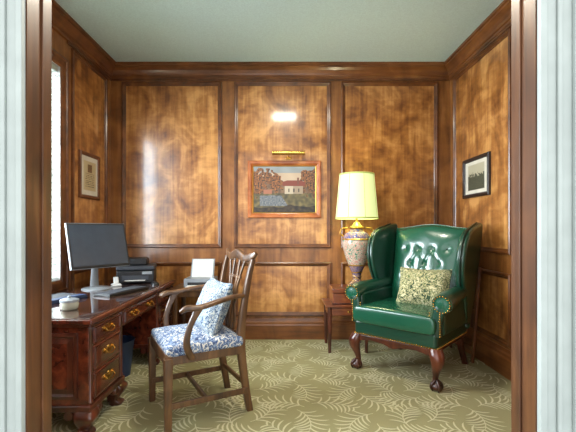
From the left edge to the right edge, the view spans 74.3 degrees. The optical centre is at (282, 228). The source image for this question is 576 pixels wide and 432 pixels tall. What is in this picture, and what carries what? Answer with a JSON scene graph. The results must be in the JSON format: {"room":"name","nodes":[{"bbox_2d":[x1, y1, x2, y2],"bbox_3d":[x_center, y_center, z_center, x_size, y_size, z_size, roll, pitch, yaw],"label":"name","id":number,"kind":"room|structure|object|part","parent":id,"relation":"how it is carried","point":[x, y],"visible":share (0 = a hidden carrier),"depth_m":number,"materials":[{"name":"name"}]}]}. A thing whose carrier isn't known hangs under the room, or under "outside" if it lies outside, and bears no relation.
{"room":"home office","nodes":[
{"label":"home office","id":0,"kind":"room"},
{"bbox_2d":[52,64,57,71],"bbox_3d":[-1.914,-1.336,2.470,0.052,0.041,1.430,0,0,0],"label":"blind headrail","id":1,"kind":"object","parent":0,"point":[54,69],"depth_m":3.15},
{"bbox_2d":[52,29,110,288],"bbox_3d":[-1.930,-0.292,2.750,0.100,2.984,2.800,0,0,0],"label":"wall","id":2,"kind":"structure","parent":0,"point":[59,43],"depth_m":3.36,"materials":[{"name":"brown wood"}]},
{"bbox_2d":[52,73,57,278],"bbox_3d":[-1.908,-0.440,2.472,0.046,1.700,1.424,0,0,0],"label":"blind slats","id":3,"kind":"object","parent":2,"relation":"attached to","point":[53,243],"visible":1,"depth_m":3.15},
{"bbox_2d":[52,61,59,281],"bbox_3d":[-1.925,-0.465,2.470,0.110,1.790,1.440,0,0,0],"label":"window","id":4,"kind":"structure","parent":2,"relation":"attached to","point":[56,133],"depth_m":3.19,"materials":[{"name":"white plastic"}]},
{"bbox_2d":[52,48,68,293],"bbox_3d":[-1.865,-0.465,2.470,0.030,1.990,1.640,0,0,0],"label":"window frame","id":5,"kind":"structure","parent":2,"relation":"attached to","point":[60,60],"depth_m":3.22,"materials":[{"name":"brown wood"}]},
{"bbox_2d":[78,149,99,199],"bbox_3d":[-1.866,-0.510,3.672,0.028,0.440,0.375,0,0,0],"label":"framed certificate","id":6,"kind":"object","parent":2,"relation":"attached to","point":[88,163],"visible":1,"depth_m":3.65,"materials":[{"name":"beige paper"}]},
{"bbox_2d":[84,160,95,191],"bbox_3d":[-1.867,-0.510,3.675,0.001,0.280,0.230,0,0,0],"label":"print","id":7,"kind":"object","parent":6,"relation":"attached to","point":[89,167],"depth_m":3.67},
{"bbox_2d":[67,40,110,80],"bbox_3d":[-1.874,-1.637,3.725,0.012,0.045,0.850,0,0,0],"label":"frieze","id":8,"kind":"object","parent":2,"relation":"attached to","point":[68,42],"visible":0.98,"depth_m":3.65,"materials":[{"name":"brown wood"}]},
{"bbox_2d":[75,57,103,222],"bbox_3d":[-1.878,-0.699,3.705,0.001,1.721,0.578,0,0,0],"label":"panel","id":9,"kind":"object","parent":2,"relation":"attached to","point":[89,87],"visible":0.6,"depth_m":3.69,"materials":[{"name":"brown wood"}]},
{"bbox_2d":[71,48,107,222],"bbox_3d":[-1.869,-0.699,3.705,0.022,1.813,0.670,0,0,0],"label":"trim","id":10,"kind":"structure","parent":2,"relation":"attached to","point":[74,53],"depth_m":3.48,"materials":[{"name":"brown wood"}]},
{"bbox_2d":[71,268,107,288],"bbox_3d":[-1.869,0.655,3.705,0.022,0.590,0.670,0,0,0],"label":"trim","id":11,"kind":"structure","parent":2,"relation":"attached to","point":[74,272],"depth_m":3.46,"materials":[{"name":"brown wood"}]},
{"bbox_2d":[75,268,103,287],"bbox_3d":[-1.878,0.655,3.705,0.001,0.498,0.578,0,0,0],"label":"panel","id":12,"kind":"object","parent":2,"relation":"attached to","point":[83,278],"visible":0.2,"depth_m":3.61,"materials":[{"name":"brown wood"}]},
{"bbox_2d":[55,0,502,61],"bbox_3d":[-0.030,-1.834,2.740,3.900,0.100,3.020,0,0,0],"label":"ceiling","id":13,"kind":"structure","parent":0,"point":[127,30],"depth_m":3.37,"materials":[{"name":"paint"}]},
{"bbox_2d":[111,79,449,317],"bbox_3d":[-0.030,-0.292,4.194,3.900,2.984,0.112,0,0,0],"label":"wall","id":14,"kind":"structure","parent":0,"point":[172,131],"depth_m":4.15,"materials":[{"name":"brown wood"}]},
{"bbox_2d":[122,82,221,247],"bbox_3d":[-1.212,-0.699,4.139,1.092,1.813,0.022,0,0,0],"label":"trim","id":15,"kind":"structure","parent":14,"relation":"attached to","point":[124,84],"depth_m":4.13,"materials":[{"name":"brown wood"}]},
{"bbox_3d":[-1.212,-0.699,4.148,1.000,1.721,0.001,0,0,0],"label":"panel","id":16,"kind":"part","parent":14,"relation":"part of","materials":[{"name":"brown wood"}]},
{"bbox_2d":[149,262,221,315],"bbox_3d":[-1.212,0.655,4.139,1.092,0.590,0.022,0,0,0],"label":"trim","id":17,"kind":"structure","parent":14,"relation":"attached to","point":[219,264],"depth_m":4.13,"materials":[{"name":"brown wood"}]},
{"bbox_3d":[-1.212,0.655,4.148,1.000,0.498,0.001,0,0,0],"label":"panel","id":18,"kind":"part","parent":14,"relation":"part of","materials":[{"name":"brown wood"}]},
{"bbox_2d":[178,318,354,339],"bbox_3d":[-0.030,1.087,4.138,3.700,0.225,0.024,0,0,0],"label":"baseboard","id":19,"kind":"structure","parent":14,"relation":"attached to","point":[256,328],"depth_m":4.13,"materials":[{"name":"brown wood"}]},
{"bbox_2d":[52,0,510,78],"bbox_3d":[-0.030,-1.709,2.750,3.700,0.148,2.800,0,0,0],"label":"crown molding","id":20,"kind":"structure","parent":14,"relation":"attached to","point":[63,23],"depth_m":4.07,"materials":[{"name":"brown wood"}]},
{"bbox_2d":[234,82,330,247],"bbox_3d":[-0.005,-0.699,4.139,1.059,1.813,0.022,0,0,0],"label":"trim","id":21,"kind":"structure","parent":14,"relation":"attached to","point":[236,84],"depth_m":4.13,"materials":[{"name":"brown wood"}]},
{"bbox_2d":[234,262,330,315],"bbox_3d":[-0.005,0.655,4.139,1.059,0.590,0.022,0,0,0],"label":"trim","id":22,"kind":"structure","parent":14,"relation":"attached to","point":[328,264],"depth_m":4.13,"materials":[{"name":"brown wood"}]},
{"bbox_3d":[-0.005,-0.699,4.148,0.967,1.721,0.001,0,0,0],"label":"panel","id":23,"kind":"part","parent":14,"relation":"part of","materials":[{"name":"brown wood"}]},
{"bbox_3d":[-0.005,0.655,4.148,0.967,0.498,0.001,0,0,0],"label":"panel","id":24,"kind":"part","parent":14,"relation":"part of","materials":[{"name":"brown wood"}]},
{"bbox_2d":[248,161,320,217],"bbox_3d":[0.017,-0.431,4.135,0.797,0.622,0.030,0,0,0],"label":"landscape painting","id":25,"kind":"object","parent":14,"relation":"attached to","point":[276,189],"visible":1,"depth_m":4.14,"materials":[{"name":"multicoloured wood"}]},
{"bbox_2d":[272,151,304,159],"bbox_3d":[0.060,-0.792,4.073,0.352,0.074,0.154,0,0,0],"label":"picture light","id":26,"kind":"object","parent":14,"relation":"attached to","point":[288,153],"visible":1,"depth_m":4.00,"materials":[{"name":"gold metal"}]},
{"bbox_2d":[341,262,367,283],"bbox_3d":[1.163,0.655,4.139,1.059,0.590,0.022,0,0,0],"label":"trim","id":27,"kind":"structure","parent":14,"relation":"attached to","point":[343,264],"depth_m":4.13,"materials":[{"name":"brown wood"}]},
{"bbox_3d":[1.163,0.655,4.148,0.967,0.498,0.001,0,0,0],"label":"panel","id":28,"kind":"part","parent":14,"relation":"part of","materials":[{"name":"brown wood"}]},
{"bbox_2d":[341,82,437,247],"bbox_3d":[1.163,-0.699,4.139,1.059,1.813,0.022,0,0,0],"label":"trim","id":29,"kind":"structure","parent":14,"relation":"attached to","point":[343,84],"depth_m":4.13,"materials":[{"name":"brown wood"}]},
{"bbox_3d":[1.163,-0.699,4.148,0.967,1.721,0.001,0,0,0],"label":"panel","id":30,"kind":"part","parent":14,"relation":"part of","materials":[{"name":"brown wood"}]},
{"bbox_2d":[52,340,510,431],"bbox_3d":[-0.030,1.250,2.735,3.900,0.100,3.030,0,0,0],"label":"floor","id":31,"kind":"structure","parent":0,"point":[206,418],"depth_m":2.76,"materials":[{"name":"carpet"}]},
{"bbox_2d":[52,280,175,431],"bbox_3d":[-1.462,0.857,3.015,0.762,0.687,1.727,0,0,0],"label":"executive desk","id":32,"kind":"object","parent":31,"relation":"on","point":[87,339],"visible":0.66,"depth_m":2.32,"materials":[{"name":"brown wood"}]},
{"bbox_3d":[-1.470,0.790,2.180,0.460,0.260,0.001,0,0,0],"label":"panel","id":33,"kind":"part","parent":32,"relation":"part of","materials":[{"name":"brown wood"}]},
{"bbox_3d":[-1.470,0.790,2.183,0.580,0.380,0.014,0,0,0],"label":"panel moulding","id":34,"kind":"part","parent":32,"relation":"part of","materials":[{"name":"brown wood"}]},
{"bbox_2d":[59,295,78,310],"bbox_3d":[-1.360,0.468,2.420,0.112,0.090,0.112,0,0,0],"label":"jar","id":35,"kind":"object","parent":32,"relation":"on","point":[70,303],"visible":1,"depth_m":2.38,"materials":[{"name":"ceramic"}]},
{"bbox_3d":[-1.360,0.443,2.420,0.112,0.040,0.112,0,0,0],"label":"lid","id":36,"kind":"part","parent":35,"relation":"part of","materials":[{"name":"white ceramic"}]},
{"bbox_2d":[60,301,78,310],"bbox_3d":[-1.360,0.488,2.420,0.108,0.050,0.108,0,0,0],"label":"bowl","id":37,"kind":"object","parent":35,"relation":"on","point":[64,305],"depth_m":2.38,"materials":[{"name":"white ceramic"}]},
{"bbox_2d":[52,293,86,303],"bbox_3d":[-1.645,0.500,2.740,0.250,0.026,0.340,0,0,20],"label":"book","id":38,"kind":"object","parent":32,"relation":"on","point":[55,297],"visible":0.49,"depth_m":2.79,"materials":[{"name":"blue paper"}]},
{"bbox_3d":[-1.464,1.036,2.415,0.723,0.037,0.482,0,0,0],"label":"moulding","id":39,"kind":"part","parent":32,"relation":"part of","materials":[{"name":"brown wood"}]},
{"bbox_2d":[65,223,129,290],"bbox_3d":[-1.595,0.232,3.257,0.240,0.562,0.516,0,0,35],"label":"computer monitor","id":40,"kind":"object","parent":32,"relation":"on","point":[93,246],"visible":1,"depth_m":3.21,"materials":[{"name":"black plastic"}]},
{"bbox_3d":[-1.117,0.927,2.415,0.015,0.155,0.360,0,0,0],"label":"drawer","id":41,"kind":"part","parent":32,"relation":"part of","materials":[{"name":"brown wood"}]},
{"bbox_3d":[-1.117,0.762,2.415,0.015,0.145,0.360,0,0,0],"label":"drawer","id":42,"kind":"part","parent":32,"relation":"part of","materials":[{"name":"brown wood"}]},
{"bbox_3d":[-1.117,0.625,2.415,0.015,0.100,0.360,0,0,0],"label":"drawer","id":43,"kind":"part","parent":32,"relation":"part of","materials":[{"name":"brown wood"}]},
{"bbox_3d":[-1.107,0.923,2.415,0.003,0.054,0.143,0,0,0],"label":"pull plate","id":44,"kind":"part","parent":32,"relation":"part of","materials":[{"name":"gold metal"}]},
{"bbox_3d":[-1.107,0.758,2.415,0.003,0.054,0.143,0,0,0],"label":"pull plate","id":45,"kind":"part","parent":32,"relation":"part of","materials":[{"name":"gold metal"}]},
{"bbox_3d":[-1.107,0.620,2.415,0.003,0.054,0.143,0,0,0],"label":"pull plate","id":46,"kind":"part","parent":32,"relation":"part of","materials":[{"name":"gold metal"}]},
{"bbox_3d":[-1.465,0.515,3.015,0.710,0.005,1.670,0,0,0],"label":"glass","id":47,"kind":"part","parent":32,"relation":"part of","materials":[{"name":"clear glass"}]},
{"bbox_3d":[-1.466,0.555,3.015,0.728,0.017,1.686,0,0,0],"label":"moulding","id":48,"kind":"part","parent":32,"relation":"part of","materials":[{"name":"brown wood"}]},
{"bbox_2d":[111,277,121,286],"bbox_3d":[-1.500,0.473,3.420,0.080,0.080,0.100,0,0,-30],"label":"cordless phone","id":49,"kind":"object","parent":32,"relation":"on","point":[115,283],"visible":1,"depth_m":3.42,"materials":[{"name":"white plastic"}]},
{"bbox_2d":[93,285,148,296],"bbox_3d":[-1.300,0.501,3.080,0.160,0.024,0.440,0,0,20],"label":"keyboard","id":50,"kind":"object","parent":32,"relation":"on","point":[120,291],"visible":1,"depth_m":3.02,"materials":[{"name":"black plastic"}]},
{"bbox_2d":[116,257,156,283],"bbox_3d":[-1.413,0.396,3.672,0.344,0.235,0.322,0,0,-14],"label":"printer","id":51,"kind":"object","parent":32,"relation":"on","point":[140,270],"visible":0.83,"depth_m":3.59,"materials":[{"name":"black plastic"}]},
{"bbox_3d":[-1.420,0.368,3.700,0.344,0.041,0.264,0,0,-14],"label":"scanner lid","id":52,"kind":"part","parent":51,"relation":"part of","materials":[{"name":"black plastic"}]},
{"bbox_3d":[-1.286,0.414,3.596,0.090,0.027,0.006,0,0,-14],"label":"control panel","id":53,"kind":"part","parent":51,"relation":"part of","materials":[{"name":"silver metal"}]},
{"bbox_3d":[-1.117,0.622,3.000,0.015,0.087,0.670,0,0,0],"label":"drawer","id":54,"kind":"part","parent":32,"relation":"part of","materials":[{"name":"brown wood"}]},
{"bbox_3d":[-1.464,1.036,3.600,0.723,0.037,0.512,0,0,0],"label":"moulding","id":55,"kind":"part","parent":32,"relation":"part of","materials":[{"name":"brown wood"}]},
{"bbox_3d":[-1.117,0.927,3.600,0.015,0.155,0.390,0,0,0],"label":"drawer","id":56,"kind":"part","parent":32,"relation":"part of","materials":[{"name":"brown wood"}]},
{"bbox_3d":[-1.117,0.762,3.600,0.015,0.145,0.390,0,0,0],"label":"drawer","id":57,"kind":"part","parent":32,"relation":"part of","materials":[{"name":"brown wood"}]},
{"bbox_3d":[-1.117,0.625,3.600,0.015,0.100,0.390,0,0,0],"label":"drawer","id":58,"kind":"part","parent":32,"relation":"part of","materials":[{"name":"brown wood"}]},
{"bbox_2d":[122,335,134,376],"bbox_3d":[-1.360,1.054,3.120,0.272,0.292,0.272,0,0,0],"label":"basket","id":59,"kind":"object","parent":31,"relation":"on","point":[127,340],"visible":0.28,"depth_m":3.08,"materials":[{"name":"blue plastic"}]},
{"bbox_2d":[169,283,201,324],"bbox_3d":[-0.860,0.887,3.840,0.460,0.625,0.400,0,0,0],"label":"stand","id":60,"kind":"object","parent":31,"relation":"on","point":[193,293],"visible":0.16,"depth_m":3.67,"materials":[{"name":"brown wood"}]},
{"bbox_3d":[-1.045,0.900,3.685,0.048,0.600,0.048,0,0,0],"label":"leg","id":61,"kind":"part","parent":60,"relation":"part of","materials":[{"name":"brown wood"}]},
{"bbox_3d":[-1.045,0.900,3.995,0.048,0.600,0.048,0,0,0],"label":"leg","id":62,"kind":"part","parent":60,"relation":"part of","materials":[{"name":"brown wood"}]},
{"bbox_2d":[184,259,217,286],"bbox_3d":[-0.830,0.443,3.805,0.300,0.264,0.351,0,0,0],"label":"printer","id":63,"kind":"object","parent":60,"relation":"on","point":[202,270],"visible":0.7,"depth_m":3.91,"materials":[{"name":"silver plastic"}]},
{"bbox_2d":[148,248,257,431],"bbox_3d":[-0.554,0.669,2.572,0.600,1.062,0.675,0,0,-29],"label":"armchair","id":64,"kind":"object","parent":31,"relation":"on","point":[205,336],"visible":1,"depth_m":2.46,"materials":[{"name":"brown wood"}]},
{"bbox_3d":[-0.915,0.980,2.657,0.052,0.440,0.052,0,0,-29],"label":"leg","id":65,"kind":"part","parent":64,"relation":"part of","materials":[{"name":"brown wood"}]},
{"bbox_3d":[-0.795,0.770,2.438,0.027,0.070,0.500,0,0,-29],"label":"rail","id":66,"kind":"part","parent":64,"relation":"part of","materials":[{"name":"brown wood"}]},
{"bbox_3d":[-0.672,0.980,2.220,0.052,0.440,0.052,0,0,-29],"label":"leg","id":67,"kind":"part","parent":64,"relation":"part of","materials":[{"name":"brown wood"}]},
{"bbox_3d":[-0.686,0.455,2.821,0.452,0.079,0.086,0,0,-21],"label":"arm","id":68,"kind":"part","parent":64,"relation":"part of","materials":[{"name":"brown wood"}]},
{"bbox_3d":[-0.472,0.770,2.348,0.475,0.070,0.026,0,0,-29],"label":"rail","id":69,"kind":"part","parent":64,"relation":"part of","materials":[{"name":"brown wood"}]},
{"bbox_3d":[-0.412,0.455,2.328,0.452,0.079,0.086,0,0,-37],"label":"arm","id":70,"kind":"part","parent":64,"relation":"part of","materials":[{"name":"brown wood"}]},
{"bbox_2d":[195,277,232,335],"bbox_3d":[-0.487,0.530,2.609,0.214,0.356,0.410,0,0,-29],"label":"throw pillow","id":71,"kind":"object","parent":64,"relation":"on","point":[209,322],"depth_m":2.47,"materials":[{"name":"blue fabric"}]},
{"bbox_3d":[-0.458,0.700,2.876,0.116,1.000,0.070,0,0,-29],"label":"leg post","id":72,"kind":"part","parent":64,"relation":"part of","materials":[{"name":"brown wood"}]},
{"bbox_3d":[-0.312,0.183,2.705,0.048,0.090,0.542,0,0,-29],"label":"crest rail","id":73,"kind":"part","parent":64,"relation":"part of","materials":[{"name":"brown wood"}]},
{"bbox_3d":[-0.245,0.700,2.492,0.116,1.000,0.070,0,0,-29],"label":"leg post","id":74,"kind":"part","parent":64,"relation":"part of","materials":[{"name":"brown wood"}]},
{"bbox_2d":[322,298,367,352],"bbox_3d":[0.630,0.967,3.840,0.440,0.467,0.400,0,0,0],"label":"side table","id":75,"kind":"object","parent":31,"relation":"on","point":[330,310],"visible":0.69,"depth_m":3.67,"materials":[{"name":"brown wood"}]},
{"bbox_3d":[0.452,0.978,3.998,0.044,0.445,0.044,0,0,0],"label":"leg","id":76,"kind":"part","parent":75,"relation":"part of","materials":[{"name":"brown wood"}]},
{"bbox_3d":[0.452,0.978,3.682,0.044,0.445,0.044,0,0,0],"label":"leg","id":77,"kind":"part","parent":75,"relation":"part of","materials":[{"name":"brown wood"}]},
{"bbox_2d":[328,284,351,304],"bbox_3d":[0.650,0.655,3.840,0.344,0.155,0.315,0,0,0],"label":"wooden box","id":78,"kind":"object","parent":75,"relation":"on","point":[337,296],"visible":0.42,"depth_m":3.69,"materials":[{"name":"brown wood"}]},
{"bbox_3d":[0.650,0.602,3.840,0.340,0.047,0.310,0,0,0],"label":"lid","id":79,"kind":"part","parent":78,"relation":"part of","materials":[{"name":"brown wood"}]},
{"bbox_2d":[335,171,378,285],"bbox_3d":[0.745,0.006,3.840,0.431,1.146,0.431,0,0,0],"label":"table lamp","id":80,"kind":"object","parent":78,"relation":"on","point":[356,199],"visible":0.9,"depth_m":3.71,"materials":[{"name":"fabric"}]},
{"bbox_2d":[342,229,369,274],"bbox_3d":[0.745,0.231,3.840,0.293,0.465,0.293,0,0,0],"label":"vase","id":81,"kind":"object","parent":80,"relation":"on","point":[354,242],"depth_m":3.74,"materials":[{"name":"ceramic"}]},
{"bbox_3d":[0.745,-0.327,3.840,0.424,0.450,0.424,0,0,0],"label":"lamp shade","id":82,"kind":"part","parent":80,"relation":"part of","materials":[{"name":"beige fabric"}]},
{"bbox_3d":[0.745,-0.548,3.840,0.353,0.016,0.353,0,0,0],"label":"shade trim","id":83,"kind":"part","parent":80,"relation":"part of","materials":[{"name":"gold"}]},
{"bbox_3d":[0.745,-0.109,3.840,0.431,0.018,0.431,0,0,0],"label":"shade trim","id":84,"kind":"part","parent":80,"relation":"part of","materials":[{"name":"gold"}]},
{"bbox_3d":[0.630,0.796,3.667,0.320,0.068,0.010,0,0,0],"label":"drawer","id":85,"kind":"part","parent":75,"relation":"part of","materials":[{"name":"brown wood"}]},
{"bbox_3d":[0.808,0.978,3.682,0.044,0.445,0.044,0,0,0],"label":"leg","id":86,"kind":"part","parent":75,"relation":"part of","materials":[{"name":"brown wood"}]},
{"bbox_2d":[345,222,482,392],"bbox_3d":[1.160,0.569,3.343,0.921,1.262,0.920,0,0,43],"label":"wingback chair","id":87,"kind":"object","parent":31,"relation":"on","point":[420,292],"visible":1,"depth_m":3.21,"materials":[{"name":"green leather"}]},
{"bbox_3d":[0.635,1.020,3.283,0.116,0.260,0.118,0,0,43],"label":"leg","id":88,"kind":"part","parent":87,"relation":"part of","materials":[{"name":"brown wood"}]},
{"bbox_3d":[0.627,0.680,3.313,0.150,0.240,0.064,0,0,43],"label":"arm","id":89,"kind":"part","parent":87,"relation":"part of","materials":[{"name":"green leather"}]},
{"bbox_3d":[0.875,0.670,3.543,0.090,0.260,0.640,0,0,43],"label":"arm panel","id":90,"kind":"part","parent":87,"relation":"part of","materials":[{"name":"green leather"}]},
{"bbox_2d":[353,303,436,334],"bbox_3d":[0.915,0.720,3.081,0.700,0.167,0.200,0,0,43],"label":"cushion","id":91,"kind":"object","parent":87,"relation":"on","point":[401,319],"depth_m":3.01,"materials":[{"name":"green leather"}]},
{"bbox_3d":[1.108,0.835,3.287,0.710,0.130,0.695,0,0,43],"label":"seat rail","id":92,"kind":"part","parent":87,"relation":"part of","materials":[{"name":"green leather"}]},
{"bbox_3d":[1.108,0.913,3.287,0.690,0.030,0.675,0,0,43],"label":"wood rail","id":93,"kind":"part","parent":87,"relation":"part of","materials":[{"name":"brown wood"}]},
{"bbox_2d":[396,267,451,305],"bbox_3d":[1.206,0.500,3.260,0.435,0.313,0.227,0,0,31],"label":"pillow","id":94,"kind":"object","parent":87,"relation":"on","point":[418,287],"depth_m":3.20,"materials":[{"name":"beige fabric"}]},
{"bbox_3d":[1.137,1.020,2.815,0.116,0.260,0.118,0,0,43],"label":"leg","id":95,"kind":"part","parent":87,"relation":"part of","materials":[{"name":"brown wood"}]},
{"bbox_3d":[1.167,0.680,2.809,0.150,0.240,0.064,0,0,43],"label":"arm","id":96,"kind":"part","parent":87,"relation":"part of","materials":[{"name":"green leather"}]},
{"bbox_3d":[1.379,0.670,3.072,0.090,0.260,0.640,0,0,43],"label":"arm panel","id":97,"kind":"part","parent":87,"relation":"part of","materials":[{"name":"green leather"}]},
{"bbox_3d":[1.577,1.045,3.348,0.064,0.310,0.174,0,0,43],"label":"leg","id":98,"kind":"part","parent":87,"relation":"part of","materials":[{"name":"brown wood"}]},
{"bbox_2d":[449,267,481,362],"bbox_3d":[1.731,0.769,3.620,0.099,0.854,0.476,0,0,0],"label":"folding tray table","id":99,"kind":"object","parent":31,"relation":"on","point":[474,317],"visible":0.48,"depth_m":3.39,"materials":[{"name":"brown wood"}]},
{"bbox_3d":[1.701,1.080,3.620,0.020,0.041,0.440,0,0,0],"label":"rail","id":100,"kind":"part","parent":99,"relation":"part of","materials":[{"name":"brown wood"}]},
{"bbox_2d":[470,288,475,327],"bbox_3d":[1.753,0.633,3.620,0.055,0.539,0.400,0,0,0],"label":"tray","id":101,"kind":"object","parent":99,"relation":"on","point":[474,304],"depth_m":3.46,"materials":[{"name":"brown wood"}]},
{"bbox_3d":[1.726,0.769,3.400,0.088,0.854,0.036,0,0,0],"label":"leg","id":102,"kind":"part","parent":99,"relation":"part of","materials":[{"name":"brown wood"}]},
{"bbox_2d":[450,78,510,350],"bbox_3d":[1.870,-0.292,2.750,0.100,2.984,2.800,0,0,0],"label":"wall","id":103,"kind":"structure","parent":0,"point":[490,261],"depth_m":3.43,"materials":[{"name":"brown wood"}]},
{"bbox_2d":[462,151,490,198],"bbox_3d":[1.805,-0.490,3.560,0.030,0.380,0.480,0,0,0],"label":"framed sketch","id":104,"kind":"object","parent":103,"relation":"attached to","point":[476,171],"visible":1,"depth_m":3.53,"materials":[{"name":"black wood"}]},
{"bbox_2d":[468,161,483,190],"bbox_3d":[1.808,-0.490,3.560,0.001,0.240,0.300,0,0,0],"label":"print","id":105,"kind":"object","parent":104,"relation":"attached to","point":[476,171],"depth_m":3.55},
{"bbox_2d":[449,23,510,80],"bbox_3d":[1.814,-1.637,2.750,0.012,0.045,2.800,0,0,0],"label":"frieze","id":106,"kind":"object","parent":103,"relation":"attached to","point":[509,25],"visible":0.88,"depth_m":3.44,"materials":[{"name":"brown wood"}]},
{"bbox_2d":[456,36,507,248],"bbox_3d":[1.818,-0.699,3.530,0.001,1.721,0.928,0,0,0],"label":"panel","id":107,"kind":"object","parent":103,"relation":"attached to","point":[481,91],"visible":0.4,"depth_m":3.39,"materials":[{"name":"brown wood"}]},
{"bbox_2d":[453,27,510,254],"bbox_3d":[1.809,-0.699,3.530,0.022,1.813,1.020,0,0,0],"label":"trim","id":108,"kind":"structure","parent":103,"relation":"attached to","point":[507,32],"depth_m":3.19,"materials":[{"name":"brown wood"}]},
{"bbox_2d":[454,328,510,380],"bbox_3d":[1.808,1.087,2.738,0.024,0.225,2.776,0,0,0],"label":"baseboard","id":109,"kind":"structure","parent":103,"relation":"attached to","point":[495,356],"depth_m":3.27,"materials":[{"name":"brown wood"}]},
{"bbox_2d":[470,269,510,347],"bbox_3d":[1.809,0.655,3.530,0.022,0.590,1.020,0,0,0],"label":"trim","id":110,"kind":"structure","parent":103,"relation":"attached to","point":[483,271],"depth_m":3.11,"materials":[{"name":"brown wood"}]},
{"bbox_2d":[477,273,507,340],"bbox_3d":[1.818,0.655,3.530,0.001,0.498,0.928,0,0,0],"label":"panel","id":111,"kind":"object","parent":103,"relation":"attached to","point":[493,298],"visible":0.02,"depth_m":3.27,"materials":[{"name":"brown wood"}]},
{"bbox_3d":[0.000,-0.292,1.280,5.200,2.984,0.100,0,0,0],"label":"wall","id":112,"kind":"structure","parent":0,"visible":0},
{"bbox_2d":[0,0,5,431],"bbox_3d":[-0.895,-0.160,1.220,0.015,2.720,0.020,0,0,0],"label":"flute","id":113,"kind":"object","parent":112,"relation":"attached to","point":[2,2],"visible":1,"depth_m":1.21,"materials":[{"name":"paint"}]},
{"bbox_2d":[6,0,14,431],"bbox_3d":[-0.870,-0.160,1.224,0.036,2.720,0.012,0,0,0],"label":"flute","id":114,"kind":"object","parent":112,"relation":"attached to","point":[10,4],"visible":0.83,"depth_m":1.22,"materials":[{"name":"paint"}]},
{"bbox_2d":[15,0,25,431],"bbox_3d":[-0.842,-0.160,1.219,0.020,2.720,0.022,0,0,0],"label":"flute","id":115,"kind":"object","parent":112,"relation":"attached to","point":[20,5],"visible":1,"depth_m":1.21,"materials":[{"name":"paint"}]},
{"bbox_2d":[26,0,536,431],"bbox_3d":[-0.005,-0.120,1.290,1.685,2.640,0.120,0,0,0],"label":"door frame","id":116,"kind":"structure","parent":112,"relation":"in","point":[33,7],"depth_m":1.26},
{"bbox_2d":[537,0,546,431],"bbox_3d":[0.831,-0.160,1.219,0.020,2.720,0.022,0,0,0],"label":"flute","id":117,"kind":"object","parent":112,"relation":"attached to","point":[541,4],"visible":1,"depth_m":1.21,"materials":[{"name":"paint"}]},
{"bbox_2d":[547,0,555,431],"bbox_3d":[0.859,-0.160,1.224,0.036,2.720,0.012,0,0,0],"label":"flute","id":118,"kind":"object","parent":112,"relation":"attached to","point":[551,4],"visible":0.83,"depth_m":1.22,"materials":[{"name":"paint"}]},
{"bbox_2d":[556,0,562,431],"bbox_3d":[0.884,-0.160,1.220,0.015,2.720,0.020,0,0,0],"label":"flute","id":119,"kind":"object","parent":112,"relation":"attached to","point":[559,3],"visible":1,"depth_m":1.21,"materials":[{"name":"paint"}]},
{"bbox_2d":[563,0,571,431],"bbox_3d":[0.909,-0.160,1.224,0.035,2.720,0.013,0,0,0],"label":"flute","id":120,"kind":"object","parent":112,"relation":"attached to","point":[567,4],"visible":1,"depth_m":1.22,"materials":[{"name":"paint"}]},
{"bbox_2d":[572,0,575,431],"bbox_3d":[0.947,-0.160,1.217,0.040,2.720,0.026,0,0,0],"label":"flute","id":121,"kind":"object","parent":112,"relation":"attached to","point":[573,1],"visible":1,"depth_m":1.21,"materials":[{"name":"paint"}]}
]}

